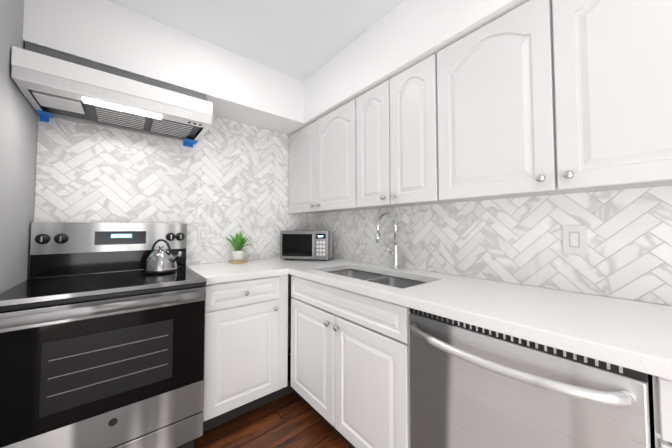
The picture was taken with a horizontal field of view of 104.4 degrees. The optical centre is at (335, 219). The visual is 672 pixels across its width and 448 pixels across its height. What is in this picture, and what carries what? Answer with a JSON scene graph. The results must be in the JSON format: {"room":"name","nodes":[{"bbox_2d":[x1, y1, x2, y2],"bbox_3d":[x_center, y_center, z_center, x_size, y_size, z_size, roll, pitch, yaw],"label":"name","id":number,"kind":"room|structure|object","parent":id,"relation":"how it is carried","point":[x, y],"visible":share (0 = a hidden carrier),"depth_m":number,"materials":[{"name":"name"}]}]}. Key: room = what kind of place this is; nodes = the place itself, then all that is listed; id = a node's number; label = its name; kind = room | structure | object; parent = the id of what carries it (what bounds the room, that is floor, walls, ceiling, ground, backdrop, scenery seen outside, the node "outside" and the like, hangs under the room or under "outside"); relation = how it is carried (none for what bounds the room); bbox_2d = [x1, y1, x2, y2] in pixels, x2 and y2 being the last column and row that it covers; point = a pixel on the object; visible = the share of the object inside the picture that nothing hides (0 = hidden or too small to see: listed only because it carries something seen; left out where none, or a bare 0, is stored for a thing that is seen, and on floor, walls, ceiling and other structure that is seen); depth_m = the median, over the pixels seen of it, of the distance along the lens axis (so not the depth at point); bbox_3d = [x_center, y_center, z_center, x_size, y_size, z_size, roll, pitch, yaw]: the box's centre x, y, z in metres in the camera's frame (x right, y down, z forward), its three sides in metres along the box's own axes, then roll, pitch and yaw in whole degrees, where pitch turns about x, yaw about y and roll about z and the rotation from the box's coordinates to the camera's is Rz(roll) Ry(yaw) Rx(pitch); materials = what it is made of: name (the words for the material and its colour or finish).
{"room":"kitchen","nodes":[
{"label":"kitchen","id":0,"kind":"room"},
{"bbox_2d":[0,0,37,293],"bbox_3d":[-1.282,-0.011,0.852,0.150,2.458,1.518,2,-3,-39],"label":"wall","id":1,"kind":"structure","parent":0,"point":[18,130],"depth_m":1.20,"materials":[{"name":"paint"}]},
{"bbox_2d":[34,115,313,353],"bbox_3d":[-1.928,0.007,1.365,4.500,2.458,0.106,2,-3,-39],"label":"wall","id":2,"kind":"structure","parent":0,"point":[222,179],"depth_m":1.94,"materials":[{"name":"tile"}]},
{"bbox_2d":[11,42,212,147],"bbox_3d":[-1.237,-0.706,1.564,0.807,0.286,0.492,2,-3,-39],"label":"range hood","id":3,"kind":"object","parent":2,"relation":"attached to","point":[51,83],"visible":0.98,"depth_m":1.40,"materials":[{"name":"white metal"}]},
{"bbox_2d":[197,227,208,242],"bbox_3d":[-1.029,0.119,2.015,0.080,0.124,0.011,2,-3,-39],"label":"electrical outlet","id":4,"kind":"object","parent":2,"relation":"attached to","point":[202,234],"visible":1,"depth_m":2.01,"materials":[{"name":"white plastic"}]},
{"bbox_2d":[108,0,402,81],"bbox_3d":[-0.228,-1.325,-0.683,4.500,0.060,5.500,2,-3,-39],"label":"ceiling","id":5,"kind":"structure","parent":0,"point":[303,40],"depth_m":1.62,"materials":[{"name":"paint"}]},
{"bbox_2d":[23,0,528,134],"bbox_3d":[0.163,-1.063,0.721,1.912,0.364,3.600,2,-3,-39],"label":"soffit ceiling","id":6,"kind":"structure","parent":5,"relation":"attached to","point":[403,35],"depth_m":1.58,"materials":[{"name":"paint"}]},
{"bbox_2d":[194,354,351,447],"bbox_3d":[-0.228,1.191,-0.772,4.500,0.060,5.500,2,-3,-39],"label":"floor","id":7,"kind":"structure","parent":0,"point":[293,419],"depth_m":1.53,"materials":[{"name":"brown wood"}]},
{"bbox_2d":[0,222,206,447],"bbox_3d":[-1.166,0.625,1.382,0.742,1.220,0.736,2,-3,-39],"label":"range","id":8,"kind":"object","parent":7,"relation":"on","point":[102,336],"visible":0.96,"depth_m":1.19,"materials":[{"name":"metal"}]},
{"bbox_2d":[143,239,181,274],"bbox_3d":[-1.064,0.222,1.597,0.186,0.203,0.176,2,-3,-39],"label":"kettle","id":9,"kind":"object","parent":8,"relation":"on","point":[161,260],"visible":1,"depth_m":1.55,"materials":[{"name":"silver metal"}]},
{"bbox_2d":[203,274,292,431],"bbox_3d":[-0.681,0.816,1.870,0.622,0.872,0.630,2,-3,-39],"label":"base cabinet","id":10,"kind":"object","parent":7,"relation":"on","point":[246,349],"visible":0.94,"depth_m":1.61,"materials":[{"name":"white wood"}]},
{"bbox_2d":[186,259,285,283],"bbox_3d":[-0.728,0.358,1.851,0.510,0.040,0.631,2,-3,-39],"label":"countertop","id":11,"kind":"structure","parent":10,"relation":"on","point":[220,272],"depth_m":1.73,"materials":[{"name":"white stone"}]},
{"bbox_2d":[226,232,254,262],"bbox_3d":[-0.788,0.224,2.109,0.232,0.246,0.253,2,-3,-39],"label":"potted plant","id":12,"kind":"object","parent":11,"relation":"on","point":[238,242],"visible":0.98,"depth_m":2.06,"materials":[{"name":"green plant"}]},
{"bbox_2d":[291,275,410,447],"bbox_3d":[0.178,0.808,1.639,0.630,0.872,1.063,2,-3,-39],"label":"base cabinet","id":13,"kind":"object","parent":7,"relation":"on","point":[350,368],"visible":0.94,"depth_m":1.30,"materials":[{"name":"white wood"}]},
{"bbox_2d":[266,258,671,379],"bbox_3d":[0.558,0.335,1.182,0.642,0.040,3.292,2,-3,-39],"label":"countertop","id":14,"kind":"structure","parent":13,"relation":"on","point":[632,335],"depth_m":0.88,"materials":[{"name":"white stone"}]},
{"bbox_2d":[280,231,332,260],"bbox_3d":[-0.256,0.227,2.310,0.420,0.252,0.272,0,-2,9],"label":"microwave","id":15,"kind":"object","parent":14,"relation":"on","point":[315,245],"visible":1,"depth_m":2.20,"materials":[{"name":"metal"}]},
{"bbox_2d":[328,269,426,288],"bbox_3d":[0.208,0.458,1.594,0.403,0.173,0.788,2,-3,-39],"label":"undermount sink","id":16,"kind":"object","parent":14,"relation":"in","point":[398,282],"depth_m":1.68,"materials":[{"name":"metal"}]},
{"bbox_2d":[375,213,399,268],"bbox_3d":[0.325,0.145,1.751,0.226,0.376,0.119,2,-3,-39],"label":"faucet","id":17,"kind":"object","parent":14,"relation":"on","point":[395,252],"visible":1,"depth_m":1.76,"materials":[{"name":"silver metal"}]},
{"bbox_2d":[409,308,654,447],"bbox_3d":[0.695,0.785,0.968,0.670,0.870,0.623,2,-3,-39],"label":"dishwasher","id":18,"kind":"object","parent":7,"relation":"on","point":[472,386],"visible":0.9,"depth_m":0.77,"materials":[{"name":"metal"}]},
{"bbox_2d":[652,375,671,447],"bbox_3d":[1.032,0.771,0.588,0.630,0.872,0.378,2,-3,-39],"label":"base cabinet","id":19,"kind":"object","parent":7,"relation":"on","point":[662,395],"visible":0.53,"depth_m":0.56,"materials":[{"name":"white wood"}]},
{"bbox_2d":[314,186,671,305],"bbox_3d":[1.509,-0.019,0.618,0.106,2.458,5.400,2,-3,-39],"label":"wall","id":20,"kind":"structure","parent":0,"point":[519,240],"depth_m":1.23,"materials":[{"name":"tile"}]},
{"bbox_2d":[288,99,377,213],"bbox_3d":[-0.061,-0.444,2.223,0.324,0.764,0.936,2,-3,-39],"label":"upper cabinet","id":21,"kind":"object","parent":20,"relation":"attached to","point":[322,164],"visible":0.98,"depth_m":2.05,"materials":[{"name":"white wood"}]},
{"bbox_2d":[356,54,463,207],"bbox_3d":[0.422,-0.465,1.629,0.324,0.764,0.589,2,-3,-39],"label":"upper cabinet","id":22,"kind":"object","parent":20,"relation":"attached to","point":[396,140],"visible":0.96,"depth_m":1.50,"materials":[{"name":"white wood"}]},
{"bbox_2d":[437,0,671,201],"bbox_3d":[0.898,-0.486,1.043,0.324,0.764,0.912,2,-3,-39],"label":"upper cabinet","id":23,"kind":"object","parent":20,"relation":"attached to","point":[543,97],"visible":1,"depth_m":0.95,"materials":[{"name":"white wood"}]},
{"bbox_2d":[562,225,587,254],"bbox_3d":[1.023,0.087,1.118,0.011,0.124,0.080,2,-3,-39],"label":"light switch","id":24,"kind":"object","parent":20,"relation":"attached to","point":[574,239],"visible":1,"depth_m":1.11,"materials":[{"name":"white plastic"}]}
]}

